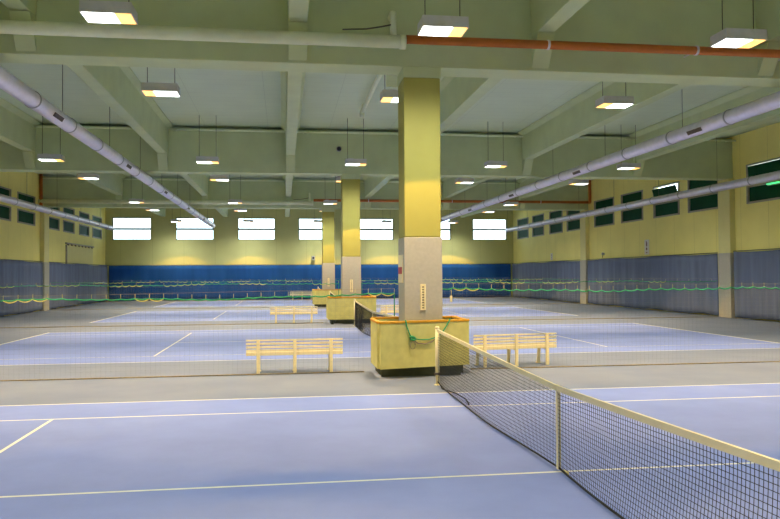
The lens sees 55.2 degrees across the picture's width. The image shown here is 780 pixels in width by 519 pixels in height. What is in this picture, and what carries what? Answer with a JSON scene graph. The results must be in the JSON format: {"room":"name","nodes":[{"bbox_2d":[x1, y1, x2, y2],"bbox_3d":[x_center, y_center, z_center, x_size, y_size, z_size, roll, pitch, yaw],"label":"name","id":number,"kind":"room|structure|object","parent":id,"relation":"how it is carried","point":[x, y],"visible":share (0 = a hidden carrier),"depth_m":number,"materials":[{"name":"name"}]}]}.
{"room":"sports hall","nodes":[
{"label":"sports hall","id":0,"kind":"room"},
{"bbox_2d":[0,172,104,316],"bbox_3d":[-19.774,-1.402,30.233,0.300,8.560,68.250,0,-1,-8],"label":"wall","id":1,"kind":"structure","parent":0,"point":[18,241],"depth_m":45.53,"materials":[{"name":"paint"}]},
{"bbox_2d":[0,204,10,220],"bbox_3d":[-21.132,-2.577,40.446,0.170,0.820,2.900,0,-1,-8],"label":"window","id":2,"kind":"structure","parent":1,"relation":"in","point":[5,211],"depth_m":41.23,"materials":[{"name":"green glass"}]},
{"bbox_2d":[0,259,42,316],"bbox_3d":[-20.706,1.486,38.910,0.271,3.068,15.665,0,-1,-8],"label":"curtain","id":3,"kind":"object","parent":1,"relation":"attached to","point":[23,272],"visible":0.96,"depth_m":42.88,"materials":[{"name":"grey fabric"}]},
{"bbox_2d":[17,208,34,225],"bbox_3d":[-21.694,-2.493,44.405,0.170,0.820,3.100,0,-1,-8],"label":"window","id":4,"kind":"structure","parent":1,"relation":"in","point":[23,216],"depth_m":44.42,"materials":[{"name":"green glass"}]},
{"bbox_2d":[17,191,35,202],"bbox_3d":[-21.700,-3.493,44.425,0.170,0.780,3.100,0,-1,-8],"label":"window","id":5,"kind":"structure","parent":1,"relation":"in","point":[21,196],"depth_m":44.43,"materials":[{"name":"green glass"}]},
{"bbox_2d":[39,212,48,310],"bbox_3d":[-21.889,-0.043,47.299,0.300,6.560,0.990,0,-1,-8],"label":"pilaster","id":6,"kind":"object","parent":1,"relation":"attached to","point":[44,218],"visible":0.66,"depth_m":46.98,"materials":[{"name":"beige paint"}]},
{"bbox_2d":[49,216,59,230],"bbox_3d":[-22.415,-2.386,49.492,0.170,0.820,2.870,0,-1,-8],"label":"window","id":7,"kind":"structure","parent":1,"relation":"in","point":[54,223],"depth_m":50.03,"materials":[{"name":"green glass"}]},
{"bbox_2d":[63,220,74,233],"bbox_3d":[-22.936,-2.308,53.165,0.170,0.820,2.850,0,-1,-8],"label":"window","id":8,"kind":"structure","parent":1,"relation":"in","point":[69,227],"depth_m":53.28,"materials":[{"name":"green glass"}]},
{"bbox_2d":[49,262,107,308],"bbox_3d":[-23.111,1.845,55.855,0.272,3.068,15.953,0,-1,-8],"label":"curtain","id":9,"kind":"object","parent":1,"relation":"attached to","point":[75,273],"visible":0.84,"depth_m":54.38,"materials":[{"name":"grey fabric"}]},
{"bbox_2d":[65,242,93,264],"bbox_3d":[-23.208,1.127,55.984,0.120,4.490,7.600,0,-1,-8],"label":"door","id":10,"kind":"structure","parent":1,"relation":"in","point":[73,254],"depth_m":55.40,"materials":[{"name":"beige paint"}]},
{"bbox_2d":[79,224,88,236],"bbox_3d":[-23.516,-2.221,57.248,0.170,0.820,2.900,0,-1,-8],"label":"window","id":11,"kind":"structure","parent":1,"relation":"in","point":[83,229],"depth_m":57.26,"materials":[{"name":"green glass"}]},
{"bbox_2d":[92,227,101,238],"bbox_3d":[-24.078,-2.138,61.207,0.170,0.820,3.100,0,-1,-8],"label":"window","id":12,"kind":"structure","parent":1,"relation":"in","point":[96,233],"depth_m":61.23,"materials":[{"name":"green glass"}]},
{"bbox_2d":[105,208,512,300],"bbox_3d":[-6.519,-0.749,66.726,36.800,8.560,0.300,0,-1,-8],"label":"wall","id":13,"kind":"structure","parent":0,"point":[163,249],"depth_m":65.98,"materials":[{"name":"paint"}]},
{"bbox_2d":[112,217,150,239],"bbox_3d":[-22.291,-2.658,64.509,3.240,1.950,0.100,0,-1,-8],"label":"window","id":14,"kind":"structure","parent":13,"relation":"in","point":[112,217],"depth_m":64.40,"materials":[{"name":"white plastic"}]},
{"bbox_2d":[176,218,213,239],"bbox_3d":[-17.044,-2.676,65.254,3.240,1.950,0.100,0,-1,-8],"label":"window","id":15,"kind":"structure","parent":13,"relation":"in","point":[176,218],"depth_m":65.18,"materials":[{"name":"white plastic"}]},
{"bbox_2d":[238,218,274,239],"bbox_3d":[-11.796,-2.695,65.999,3.240,1.950,0.100,0,-1,-8],"label":"window","id":16,"kind":"structure","parent":13,"relation":"in","point":[238,218],"depth_m":65.95,"materials":[{"name":"white plastic"}]},
{"bbox_2d":[298,218,334,239],"bbox_3d":[-6.549,-2.714,66.743,3.240,1.950,0.100,0,-1,-8],"label":"window","id":17,"kind":"structure","parent":13,"relation":"in","point":[298,218],"depth_m":66.65,"materials":[{"name":"white plastic"}]},
{"bbox_2d":[360,218,392,239],"bbox_3d":[-1.302,-2.733,67.489,3.240,1.950,0.100,0,-1,-8],"label":"window","id":18,"kind":"structure","parent":13,"relation":"in","point":[360,218],"depth_m":67.45,"materials":[{"name":"white plastic"}]},
{"bbox_2d":[473,219,506,239],"bbox_3d":[9.193,-2.771,68.978,3.240,1.950,0.100,0,-1,-8],"label":"window","id":19,"kind":"structure","parent":13,"relation":"in","point":[473,219],"depth_m":68.97,"materials":[{"name":"glass"}]},
{"bbox_2d":[0,297,779,518],"bbox_3d":[-1.676,2.937,32.709,36.800,0.250,68.850,0,-1,-8],"label":"floor","id":20,"kind":"structure","parent":0,"point":[366,444],"depth_m":11.18,"materials":[{"name":"rubber"}]},
{"bbox_2d":[0,281,338,327],"bbox_3d":[-10.755,1.902,32.041,17.142,1.907,0.081,0,-1,-8],"label":"net","id":21,"kind":"object","parent":20,"relation":"on","point":[126,286],"visible":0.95,"depth_m":32.19,"materials":[{"name":"green fabric"}]},
{"bbox_2d":[51,279,320,309],"bbox_3d":[-13.139,2.253,48.843,17.142,1.916,0.081,0,-1,-8],"label":"net","id":22,"kind":"object","parent":20,"relation":"on","point":[276,279],"visible":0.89,"depth_m":48.71,"materials":[{"name":"green fabric"}]},
{"bbox_2d":[0,288,394,380],"bbox_3d":[-8.371,1.583,15.239,17.142,1.833,0.076,0,-1,-8],"label":"net","id":23,"kind":"object","parent":20,"relation":"on","point":[373,294],"visible":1,"depth_m":15.80,"materials":[{"name":"green fabric"}]},
{"bbox_2d":[246,338,342,373],"bbox_3d":[-2.112,2.114,16.547,2.100,0.745,0.560,0,-1,-8],"label":"bench","id":24,"kind":"object","parent":20,"relation":"on","point":[311,351],"visible":0.93,"depth_m":16.31,"materials":[{"name":"beige wood"}]},
{"bbox_2d":[271,306,317,322],"bbox_3d":[-4.313,2.472,33.482,2.100,0.745,0.560,0,-1,-8],"label":"bench","id":25,"kind":"object","parent":20,"relation":"on","point":[293,311],"visible":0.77,"depth_m":33.25,"materials":[{"name":"beige wood"}]},
{"bbox_2d":[107,264,510,300],"bbox_3d":[-6.458,1.963,66.364,36.000,3.061,0.089,0,-1,-8],"label":"curtain","id":26,"kind":"object","parent":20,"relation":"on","point":[221,274],"visible":0.71,"depth_m":65.69,"materials":[{"name":"fabric"}]},
{"bbox_2d":[312,289,340,307],"bbox_3d":[-4.118,2.581,49.825,2.104,1.185,1.554,0,-1,-8],"label":"guard","id":27,"kind":"object","parent":20,"relation":"on","point":[318,292],"visible":0.41,"depth_m":49.02,"materials":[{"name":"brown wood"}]},
{"bbox_2d":[322,208,334,289],"bbox_3d":[-4.124,-0.106,49.874,0.820,6.560,0.825,0,-1,-8],"label":"column","id":28,"kind":"structure","parent":20,"relation":"on","point":[328,246],"depth_m":49.49,"materials":[{"name":"yellow paint"}]},
{"bbox_2d":[43,177,587,210],"bbox_3d":[-4.145,-4.331,49.912,36.200,1.890,1.540,0,-1,-8],"label":"beam","id":29,"kind":"structure","parent":28,"relation":"on","point":[52,188],"depth_m":48.99,"materials":[{"name":"green concrete"}]},
{"bbox_2d":[38,193,313,204],"bbox_3d":[-13.499,-3.950,47.937,17.080,0.869,0.573,0,-1,-8],"label":"pipe","id":30,"kind":"object","parent":29,"relation":"attached to","point":[69,201],"visible":0.96,"depth_m":47.67,"materials":[{"name":"metal"}]},
{"bbox_2d":[43,178,587,184],"bbox_3d":[-4.075,-5.147,49.402,36.100,0.090,0.365,0,-1,-8],"label":"conduit pipe","id":31,"kind":"object","parent":29,"relation":"attached to","point":[43,178],"visible":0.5,"depth_m":48.73,"materials":[{"name":"metal"}]},
{"bbox_2d":[313,199,589,203],"bbox_3d":[4.402,-3.919,50.498,19.075,0.210,0.525,0,-1,-8],"label":"pipe","id":32,"kind":"object","parent":29,"relation":"attached to","point":[314,200],"visible":0.6,"depth_m":50.37,"materials":[{"name":"metal"}]},
{"bbox_2d":[340,174,360,323],"bbox_3d":[-1.740,-0.462,33.072,0.820,6.560,0.825,0,-1,-8],"label":"column","id":33,"kind":"structure","parent":20,"relation":"on","point":[350,183],"depth_m":32.69,"materials":[{"name":"yellow paint"}]},
{"bbox_2d":[0,125,732,180],"bbox_3d":[-1.761,-4.686,33.111,36.200,1.890,1.540,0,-1,-8],"label":"beam","id":34,"kind":"structure","parent":33,"relation":"on","point":[238,153],"depth_m":32.64,"materials":[{"name":"green concrete"}]},
{"bbox_2d":[34,125,735,141],"bbox_3d":[-1.691,-5.503,32.600,36.100,0.090,0.365,0,-1,-8],"label":"conduit pipe","id":35,"kind":"object","parent":34,"relation":"attached to","point":[35,126],"visible":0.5,"depth_m":32.31,"materials":[{"name":"metal"}]},
{"bbox_2d":[326,296,375,323],"bbox_3d":[-1.734,2.226,33.024,2.104,1.185,1.554,0,-1,-8],"label":"guard","id":36,"kind":"object","parent":20,"relation":"on","point":[334,314],"visible":0.78,"depth_m":32.25,"materials":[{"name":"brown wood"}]},
{"bbox_2d":[354,299,398,335],"bbox_3d":[-0.579,2.078,24.868,0.245,1.135,12.980,0,-1,-8],"label":"net","id":37,"kind":"object","parent":20,"relation":"on","point":[357,305],"visible":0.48,"depth_m":27.48,"materials":[{"name":"black fabric"}]},
{"bbox_2d":[379,305,398,316],"bbox_3d":[0.581,2.455,34.227,2.100,0.745,0.560,0,-1,-8],"label":"bench","id":38,"kind":"object","parent":20,"relation":"on","point":[385,311],"visible":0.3,"depth_m":33.92,"materials":[{"name":"beige wood"}]},
{"bbox_2d":[397,67,442,320],"bbox_3d":[0.644,-0.817,16.270,0.820,6.560,0.825,0,-1,-8],"label":"column","id":39,"kind":"structure","parent":20,"relation":"on","point":[420,239],"depth_m":15.89,"materials":[{"name":"yellow paint"}]},
{"bbox_2d":[0,0,779,86],"bbox_3d":[0.623,-5.042,16.308,36.200,1.890,1.540,0,-1,-8],"label":"beam","id":40,"kind":"structure","parent":39,"relation":"on","point":[652,22],"depth_m":16.01,"materials":[{"name":"green concrete"}]},
{"bbox_2d":[0,11,406,49],"bbox_3d":[-8.443,-4.733,14.335,17.650,0.869,0.652,0,-1,-8],"label":"pipe","id":41,"kind":"object","parent":40,"relation":"attached to","point":[393,40],"visible":1,"depth_m":14.74,"materials":[{"name":"metal"}]},
{"bbox_2d":[406,35,779,60],"bbox_3d":[9.458,-4.567,16.893,18.505,0.210,0.605,0,-1,-8],"label":"pipe","id":42,"kind":"object","parent":40,"relation":"attached to","point":[411,39],"visible":0.96,"depth_m":15.89,"materials":[{"name":"metal"}]},
{"bbox_2d":[398,255,402,282],"bbox_3d":[0.232,0.204,16.192,0.031,0.600,0.560,0,-1,-8],"label":"notice board","id":43,"kind":"object","parent":39,"relation":"attached to","point":[400,257],"visible":1,"depth_m":16.15,"materials":[{"name":"beige paper"}]},
{"bbox_2d":[420,284,425,309],"bbox_3d":[0.700,0.798,15.810,0.120,0.550,0.040,0,-1,-8],"label":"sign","id":44,"kind":"object","parent":39,"relation":"attached to","point":[422,286],"visible":1,"depth_m":15.80,"materials":[{"name":"beige plastic"}]},
{"bbox_2d":[370,316,469,376],"bbox_3d":[0.644,1.868,16.115,2.062,1.185,1.764,0,-1,-8],"label":"guard","id":45,"kind":"object","parent":20,"relation":"on","point":[392,355],"visible":0.92,"depth_m":15.51,"materials":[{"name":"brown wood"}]},
{"bbox_2d":[405,318,450,348],"bbox_3d":[0.803,1.544,15.509,1.058,0.611,0.111,0,-1,-22],"label":"rope","id":46,"kind":"object","parent":45,"relation":"hanging from","point":[412,338],"visible":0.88,"depth_m":15.37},
{"bbox_2d":[361,278,577,305],"bbox_3d":[4.838,2.186,51.396,17.142,1.920,0.080,0,-1,-8],"label":"net","id":47,"kind":"object","parent":20,"relation":"on","point":[478,278],"visible":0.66,"depth_m":51.82,"materials":[{"name":"green fabric"}]},
{"bbox_2d":[472,333,556,367],"bbox_3d":[2.863,2.102,17.543,2.100,0.745,0.560,0,-1,-16],"label":"bench","id":48,"kind":"object","parent":20,"relation":"on","point":[546,345],"visible":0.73,"depth_m":17.35,"materials":[{"name":"beige wood"}]},
{"bbox_2d":[362,278,717,320],"bbox_3d":[7.222,1.837,34.593,17.142,1.907,0.081,0,-1,-8],"label":"net","id":49,"kind":"object","parent":20,"relation":"on","point":[630,278],"visible":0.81,"depth_m":34.79,"materials":[{"name":"green fabric"}]},
{"bbox_2d":[434,326,779,518],"bbox_3d":[1.805,1.722,8.066,0.245,1.135,12.980,0,-1,-8],"label":"net","id":50,"kind":"object","parent":20,"relation":"on","point":[751,456],"visible":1,"depth_m":7.00,"materials":[{"name":"black fabric"}]},
{"bbox_2d":[442,283,779,368],"bbox_3d":[9.606,1.468,17.792,17.142,1.934,0.080,0,-1,-8],"label":"net","id":51,"kind":"object","parent":20,"relation":"on","point":[457,289],"visible":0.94,"depth_m":17.21,"materials":[{"name":"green fabric"}]},
{"bbox_2d":[0,63,779,181],"bbox_3d":[-1.733,-5.846,32.887,36.800,0.200,68.850,0,-1,-8],"label":"ceiling","id":52,"kind":"structure","parent":0,"point":[210,98],"depth_m":27.97,"materials":[{"name":"paint"}]},
{"bbox_2d":[0,0,36,16],"bbox_3d":[-6.034,-5.625,6.410,0.780,1.260,17.050,0,-1,-8],"label":"beam","id":53,"kind":"structure","parent":52,"relation":"attached to","point":[14,5],"depth_m":14.30,"materials":[{"name":"paint"}]},
{"bbox_2d":[0,97,39,151],"bbox_3d":[-13.739,-5.242,22.849,0.780,1.260,16.274,0,-1,-8],"label":"beam","id":54,"kind":"structure","parent":52,"relation":"attached to","point":[17,129],"depth_m":28.77,"materials":[{"name":"green concrete"}]},
{"bbox_2d":[39,174,42,205],"bbox_3d":[-21.798,-4.158,46.626,0.200,2.360,0.195,0,-1,-8],"label":"riser pipe","id":55,"kind":"object","parent":52,"relation":"attached to","point":[40,175],"visible":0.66,"depth_m":46.56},
{"bbox_2d":[37,116,64,161],"bbox_3d":[-13.156,-4.797,28.997,0.860,1.908,0.570,0,-1,-8],"label":"ceiling lamp","id":56,"kind":"object","parent":52,"relation":"hanging from","point":[44,156],"visible":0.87,"depth_m":28.76,"materials":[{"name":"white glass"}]},
{"bbox_2d":[0,194,113,229],"bbox_3d":[-17.720,-4.318,28.995,0.394,2.807,60.200,0,-1,-8],"label":"pipe","id":57,"kind":"object","parent":52,"relation":"hanging from","point":[3,198],"visible":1,"depth_m":42.93,"materials":[{"name":"metal"}]},
{"bbox_2d":[77,173,99,179],"bbox_3d":[-13.937,-4.681,34.496,0.860,1.908,0.570,0,-1,-8],"label":"ceiling lamp","id":58,"kind":"object","parent":52,"relation":"hanging from","point":[79,175],"visible":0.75,"depth_m":34.23,"materials":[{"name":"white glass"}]},
{"bbox_2d":[71,173,125,195],"bbox_3d":[-16.123,-4.886,39.651,0.780,1.260,16.274,0,-1,-8],"label":"beam","id":59,"kind":"structure","parent":52,"relation":"attached to","point":[111,182],"depth_m":44.46,"materials":[{"name":"green concrete"}]},
{"bbox_2d":[0,65,214,227],"bbox_3d":[-10.070,-4.454,30.387,0.414,2.577,60.800,0,-1,-8],"label":"ventilation duct","id":60,"kind":"object","parent":52,"relation":"hanging from","point":[9,83],"visible":1,"depth_m":20.47,"materials":[{"name":"metal"}]},
{"bbox_2d":[53,112,63,121],"bbox_3d":[-8.214,-3.530,18.508,0.071,0.104,0.720,0,-1,-8],"label":"outlet","id":61,"kind":"object","parent":60,"relation":"attached to","point":[57,116],"depth_m":18.51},
{"bbox_2d":[79,0,137,23],"bbox_3d":[-4.901,-5.154,13.028,0.860,1.908,0.570,0,-1,-8],"label":"ceiling lamp","id":62,"kind":"object","parent":52,"relation":"hanging from","point":[93,11],"visible":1,"depth_m":12.78,"materials":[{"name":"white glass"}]},
{"bbox_2d":[67,65,172,153],"bbox_3d":[-8.472,-5.261,23.596,0.780,1.260,16.274,0,-1,-8],"label":"beam","id":63,"kind":"structure","parent":52,"relation":"attached to","point":[118,87],"depth_m":23.86,"materials":[{"name":"green concrete"}]},
{"bbox_2d":[141,67,180,96],"bbox_3d":[-5.681,-5.058,18.528,0.860,1.908,0.570,0,-1,-8],"label":"ceiling lamp","id":64,"kind":"object","parent":52,"relation":"hanging from","point":[148,89],"visible":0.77,"depth_m":18.27,"materials":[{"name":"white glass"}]},
{"bbox_2d":[180,174,209,195],"bbox_3d":[-10.856,-4.905,40.398,0.780,1.260,16.274,0,-1,-8],"label":"beam","id":65,"kind":"structure","parent":52,"relation":"attached to","point":[199,182],"depth_m":43.96,"materials":[{"name":"green concrete"}]},
{"bbox_2d":[196,156,218,163],"bbox_3d":[-7.285,-4.818,29.830,0.860,1.908,0.570,0,-1,-8],"label":"ceiling lamp","id":66,"kind":"object","parent":52,"relation":"hanging from","point":[199,159],"visible":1,"depth_m":29.55,"materials":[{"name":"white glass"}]},
{"bbox_2d":[210,174,228,180],"bbox_3d":[-8.065,-4.702,35.330,0.860,1.908,0.570,0,-1,-8],"label":"ceiling lamp","id":67,"kind":"object","parent":52,"relation":"hanging from","point":[212,177],"visible":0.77,"depth_m":35.05,"materials":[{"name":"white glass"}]},
{"bbox_2d":[282,175,294,196],"bbox_3d":[-5.559,-4.924,41.150,0.780,1.260,16.274,0,-1,-8],"label":"beam","id":68,"kind":"structure","parent":52,"relation":"attached to","point":[288,179],"depth_m":43.82,"materials":[{"name":"green concrete"}]},
{"bbox_2d":[280,71,304,154],"bbox_3d":[-3.175,-5.280,24.348,0.780,1.260,16.274,0,-1,-8],"label":"beam","id":69,"kind":"structure","parent":52,"relation":"attached to","point":[292,83],"depth_m":24.46,"materials":[{"name":"paint"}]},
{"bbox_2d":[288,0,308,22],"bbox_3d":[-0.737,-5.644,7.162,0.780,1.260,17.050,0,-1,-8],"label":"beam","id":70,"kind":"structure","parent":52,"relation":"attached to","point":[297,9],"depth_m":14.61,"materials":[{"name":"green concrete"}]},
{"bbox_2d":[345,118,366,165],"bbox_3d":[-1.414,-4.839,30.664,0.860,1.908,0.570,0,-1,-8],"label":"ceiling lamp","id":71,"kind":"object","parent":52,"relation":"hanging from","point":[349,161],"visible":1,"depth_m":30.54,"materials":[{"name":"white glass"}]},
{"bbox_2d":[360,75,381,117],"bbox_3d":[-0.254,-5.724,22.613,0.180,0.480,11.600,0,-1,-8],"label":"drain pipe","id":72,"kind":"object","parent":52,"relation":"hanging from","point":[378,77],"visible":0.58,"depth_m":25.53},
{"bbox_2d":[362,176,392,196],"bbox_3d":[-0.352,-4.943,41.890,0.780,1.260,16.274,0,-1,-8],"label":"beam","id":73,"kind":"structure","parent":52,"relation":"attached to","point":[372,184],"depth_m":45.51,"materials":[{"name":"green concrete"}]},
{"bbox_2d":[380,75,397,102],"bbox_3d":[0.190,-5.079,19.361,0.860,1.908,0.570,0,-1,-8],"label":"ceiling lamp","id":74,"kind":"object","parent":52,"relation":"hanging from","point":[386,95],"visible":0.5,"depth_m":19.06,"materials":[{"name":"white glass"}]},
{"bbox_2d":[417,0,468,36],"bbox_3d":[0.970,-5.175,13.861,0.860,1.908,0.570,0,-1,-8],"label":"ceiling lamp","id":75,"kind":"object","parent":52,"relation":"hanging from","point":[428,25],"visible":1,"depth_m":13.62,"materials":[{"name":"white glass"}]},
{"bbox_2d":[455,178,473,183],"bbox_3d":[3.677,-4.744,36.997,0.860,1.908,0.570,0,-1,-8],"label":"ceiling lamp","id":76,"kind":"object","parent":52,"relation":"hanging from","point":[457,180],"visible":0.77,"depth_m":36.73,"materials":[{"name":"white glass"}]},
{"bbox_2d":[441,177,490,197],"bbox_3d":[4.945,-4.962,42.642,0.780,1.260,16.274,0,-1,-8],"label":"beam","id":77,"kind":"structure","parent":52,"relation":"attached to","point":[450,188],"depth_m":47.50,"materials":[{"name":"green concrete"}]},
{"bbox_2d":[440,77,502,133],"bbox_3d":[2.032,-5.299,25.088,0.780,1.260,16.274,0,-1,-8],"label":"beam","id":78,"kind":"structure","parent":52,"relation":"attached to","point":[457,94],"depth_m":23.27,"materials":[{"name":"paint"}]},
{"bbox_2d":[484,154,507,167],"bbox_3d":[4.457,-4.861,31.497,0.860,1.908,0.570,0,-1,-8],"label":"ceiling lamp","id":79,"kind":"object","parent":52,"relation":"hanging from","point":[491,163],"visible":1,"depth_m":31.24,"materials":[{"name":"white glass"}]},
{"bbox_2d":[516,178,584,198],"bbox_3d":[10.212,-4.981,43.389,0.780,1.260,16.274,0,-1,-8],"label":"beam","id":80,"kind":"structure","parent":52,"relation":"attached to","point":[523,181],"depth_m":48.09,"materials":[{"name":"green concrete"}]},
{"bbox_2d":[530,0,588,36],"bbox_3d":[4.471,-5.662,7.902,0.780,1.260,17.050,0,-1,-8],"label":"beam","id":81,"kind":"structure","parent":52,"relation":"attached to","point":[546,15],"depth_m":15.30,"materials":[{"name":"paint"}]},
{"bbox_2d":[568,179,588,184],"bbox_3d":[9.548,-4.765,37.830,0.860,1.908,0.570,0,-1,-8],"label":"ceiling lamp","id":82,"kind":"object","parent":52,"relation":"hanging from","point":[573,181],"visible":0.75,"depth_m":37.56,"materials":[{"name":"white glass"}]},
{"bbox_2d":[518,82,690,159],"bbox_3d":[7.329,-5.318,25.840,0.780,1.260,16.274,0,-1,-8],"label":"beam","id":83,"kind":"structure","parent":52,"relation":"attached to","point":[579,116],"depth_m":26.91,"materials":[{"name":"green concrete"}]},
{"bbox_2d":[441,91,779,221],"bbox_3d":[6.979,-4.516,32.807,0.414,2.577,60.800,0,-1,-8],"label":"ventilation duct","id":84,"kind":"object","parent":52,"relation":"hanging from","point":[771,102],"visible":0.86,"depth_m":23.36,"materials":[{"name":"metal"}]},
{"bbox_2d":[686,127,701,134],"bbox_3d":[8.509,-3.590,20.882,0.071,0.104,0.720,0,-1,-8],"label":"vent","id":85,"kind":"object","parent":84,"relation":"attached to","point":[693,130],"depth_m":20.91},
{"bbox_2d":[595,82,633,108],"bbox_3d":[6.061,-5.100,20.195,0.860,1.908,0.570,0,-1,-8],"label":"ceiling lamp","id":86,"kind":"object","parent":52,"relation":"hanging from","point":[622,102],"visible":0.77,"depth_m":19.95,"materials":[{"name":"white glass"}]},
{"bbox_2d":[616,125,640,169],"bbox_3d":[10.328,-4.882,32.331,0.860,1.908,0.570,0,-1,-8],"label":"ceiling lamp","id":87,"kind":"object","parent":52,"relation":"hanging from","point":[622,166],"visible":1,"depth_m":32.09,"materials":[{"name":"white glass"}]},
{"bbox_2d":[505,138,779,231],"bbox_3d":[14.588,-4.416,34.491,0.394,2.807,62.000,0,-1,-8],"label":"pipe","id":88,"kind":"object","parent":52,"relation":"hanging from","point":[772,176],"visible":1,"depth_m":37.78,"materials":[{"name":"metal"}]},
{"bbox_2d":[629,86,779,161],"bbox_3d":[12.596,-5.337,26.588,0.780,1.260,16.274,0,-1,-8],"label":"beam","id":89,"kind":"structure","parent":52,"relation":"attached to","point":[747,94],"depth_m":28.41,"materials":[{"name":"green concrete"}]},
{"bbox_2d":[710,0,767,47],"bbox_3d":[6.841,-5.196,14.695,0.860,1.908,0.570,0,-1,-8],"label":"ceiling lamp","id":90,"kind":"object","parent":52,"relation":"hanging from","point":[727,37],"visible":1,"depth_m":14.47,"materials":[{"name":"white glass"}]},
{"bbox_2d":[755,0,779,45],"bbox_3d":[9.768,-5.681,8.654,0.780,1.260,17.050,0,-1,-8],"label":"beam","id":91,"kind":"structure","parent":52,"relation":"attached to","point":[767,11],"depth_m":16.61,"materials":[{"name":"paint"}]},
{"bbox_2d":[513,122,779,321],"bbox_3d":[16.364,-1.532,35.364,0.300,8.560,68.250,0,-1,-8],"label":"wall","id":92,"kind":"structure","parent":0,"point":[757,225],"depth_m":41.31,"materials":[{"name":"paint"}]},
{"bbox_2d":[517,228,528,238],"bbox_3d":[11.871,-2.267,66.311,0.170,0.820,3.100,0,-1,-8],"label":"window","id":93,"kind":"structure","parent":92,"relation":"in","point":[524,233],"depth_m":66.34,"materials":[{"name":"green glass"}]},
{"bbox_2d":[532,225,543,236],"bbox_3d":[12.433,-2.351,62.352,0.170,0.820,2.900,0,-1,-8],"label":"window","id":94,"kind":"structure","parent":92,"relation":"in","point":[536,231],"depth_m":62.43,"materials":[{"name":"green glass"}]},
{"bbox_2d":[512,260,579,302],"bbox_3d":[12.461,1.717,60.905,0.271,3.068,15.955,0,-1,-8],"label":"curtain","id":95,"kind":"object","parent":92,"relation":"attached to","point":[548,271],"visible":0.9,"depth_m":59.32,"materials":[{"name":"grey fabric"}]},
{"bbox_2d":[549,222,562,234],"bbox_3d":[13.013,-2.437,58.268,0.170,0.820,2.850,0,-1,-8],"label":"window","id":96,"kind":"structure","parent":92,"relation":"in","point":[554,228],"depth_m":58.30,"materials":[{"name":"green glass"}]},
{"bbox_2d":[567,218,579,231],"bbox_3d":[13.534,-2.515,54.596,0.170,0.820,2.870,0,-1,-8],"label":"window","id":97,"kind":"structure","parent":92,"relation":"in","point":[572,225],"depth_m":54.86,"materials":[{"name":"green glass"}]},
{"bbox_2d":[580,210,589,303],"bbox_3d":[13.655,-0.171,52.345,0.300,6.560,0.990,0,-1,-8],"label":"pilaster","id":98,"kind":"object","parent":92,"relation":"attached to","point":[584,222],"visible":0.82,"depth_m":52.05,"materials":[{"name":"beige paint"}]},
{"bbox_2d":[594,212,613,227],"bbox_3d":[14.256,-2.623,49.509,0.170,0.820,3.100,0,-1,-8],"label":"window","id":99,"kind":"structure","parent":92,"relation":"in","point":[606,219],"depth_m":49.56,"materials":[{"name":"green glass"}]},
{"bbox_2d":[594,197,613,209],"bbox_3d":[14.249,-3.623,49.529,0.170,0.780,3.100,0,-1,-8],"label":"window","id":100,"kind":"structure","parent":92,"relation":"in","point":[607,202],"depth_m":49.55,"materials":[{"name":"green glass"}]},
{"bbox_2d":[621,206,642,222],"bbox_3d":[14.818,-2.707,45.550,0.170,0.820,2.900,0,-1,-8],"label":"window","id":101,"kind":"structure","parent":92,"relation":"in","point":[633,214],"depth_m":45.58,"materials":[{"name":"green glass"}]},
{"bbox_2d":[621,190,642,203],"bbox_3d":[14.811,-3.706,45.570,0.170,0.780,2.900,0,-1,-8],"label":"window","id":102,"kind":"structure","parent":92,"relation":"in","point":[637,195],"depth_m":45.57,"materials":[{"name":"green glass"}]},
{"bbox_2d":[587,253,718,315],"bbox_3d":[14.866,1.358,43.961,0.270,3.068,15.665,0,-1,-8],"label":"curtain","id":103,"kind":"object","parent":92,"relation":"attached to","point":[681,267],"visible":0.94,"depth_m":41.89,"materials":[{"name":"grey fabric"}]},
{"bbox_2d":[652,181,678,196],"bbox_3d":[15.323,-3.792,41.477,0.307,0.780,2.850,0,-1,-8],"label":"window","id":104,"kind":"structure","parent":92,"relation":"in","point":[669,189],"depth_m":41.34,"materials":[{"name":"green glass"}]},
{"bbox_2d":[653,199,679,218],"bbox_3d":[15.397,-2.793,41.466,0.170,0.820,2.850,0,-1,-8],"label":"window","id":105,"kind":"structure","parent":92,"relation":"in","point":[669,208],"depth_m":41.48,"materials":[{"name":"green glass"}]},
{"bbox_2d":[687,180,717,189],"bbox_3d":[15.912,-3.870,37.814,0.170,0.780,2.870,0,-1,-8],"label":"window","id":106,"kind":"structure","parent":92,"relation":"in","point":[691,184],"depth_m":38.31,"materials":[{"name":"green glass"}]},
{"bbox_2d":[688,192,717,212],"bbox_3d":[15.918,-2.871,37.794,0.170,0.820,2.870,0,-1,-8],"label":"window","id":107,"kind":"structure","parent":92,"relation":"in","point":[709,201],"depth_m":37.86,"materials":[{"name":"green glass"}]},
{"bbox_2d":[718,178,735,317],"bbox_3d":[16.039,-0.526,35.543,0.300,6.560,0.990,0,-1,-8],"label":"pilaster","id":108,"kind":"object","parent":92,"relation":"attached to","point":[726,198],"visible":0.87,"depth_m":35.33,"materials":[{"name":"beige paint"}]},
{"bbox_2d":[733,248,779,320],"bbox_3d":[17.252,0.982,27.160,0.265,3.108,15.667,0,-1,-8],"label":"curtain","id":109,"kind":"object","parent":92,"relation":"attached to","point":[758,269],"visible":0.98,"depth_m":33.20,"materials":[{"name":"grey fabric"}]},
{"bbox_2d":[746,180,779,203],"bbox_3d":[16.640,-2.978,32.707,0.170,0.820,3.100,0,-1,-8],"label":"window","id":110,"kind":"structure","parent":92,"relation":"in","point":[761,192],"depth_m":33.20,"materials":[{"name":"green glass"}]},
{"bbox_2d":[746,157,779,177],"bbox_3d":[16.629,-3.978,32.727,0.180,0.780,3.100,0,-1,-8],"label":"window","id":111,"kind":"structure","parent":92,"relation":"in","point":[771,165],"depth_m":33.02,"materials":[{"name":"green glass"}]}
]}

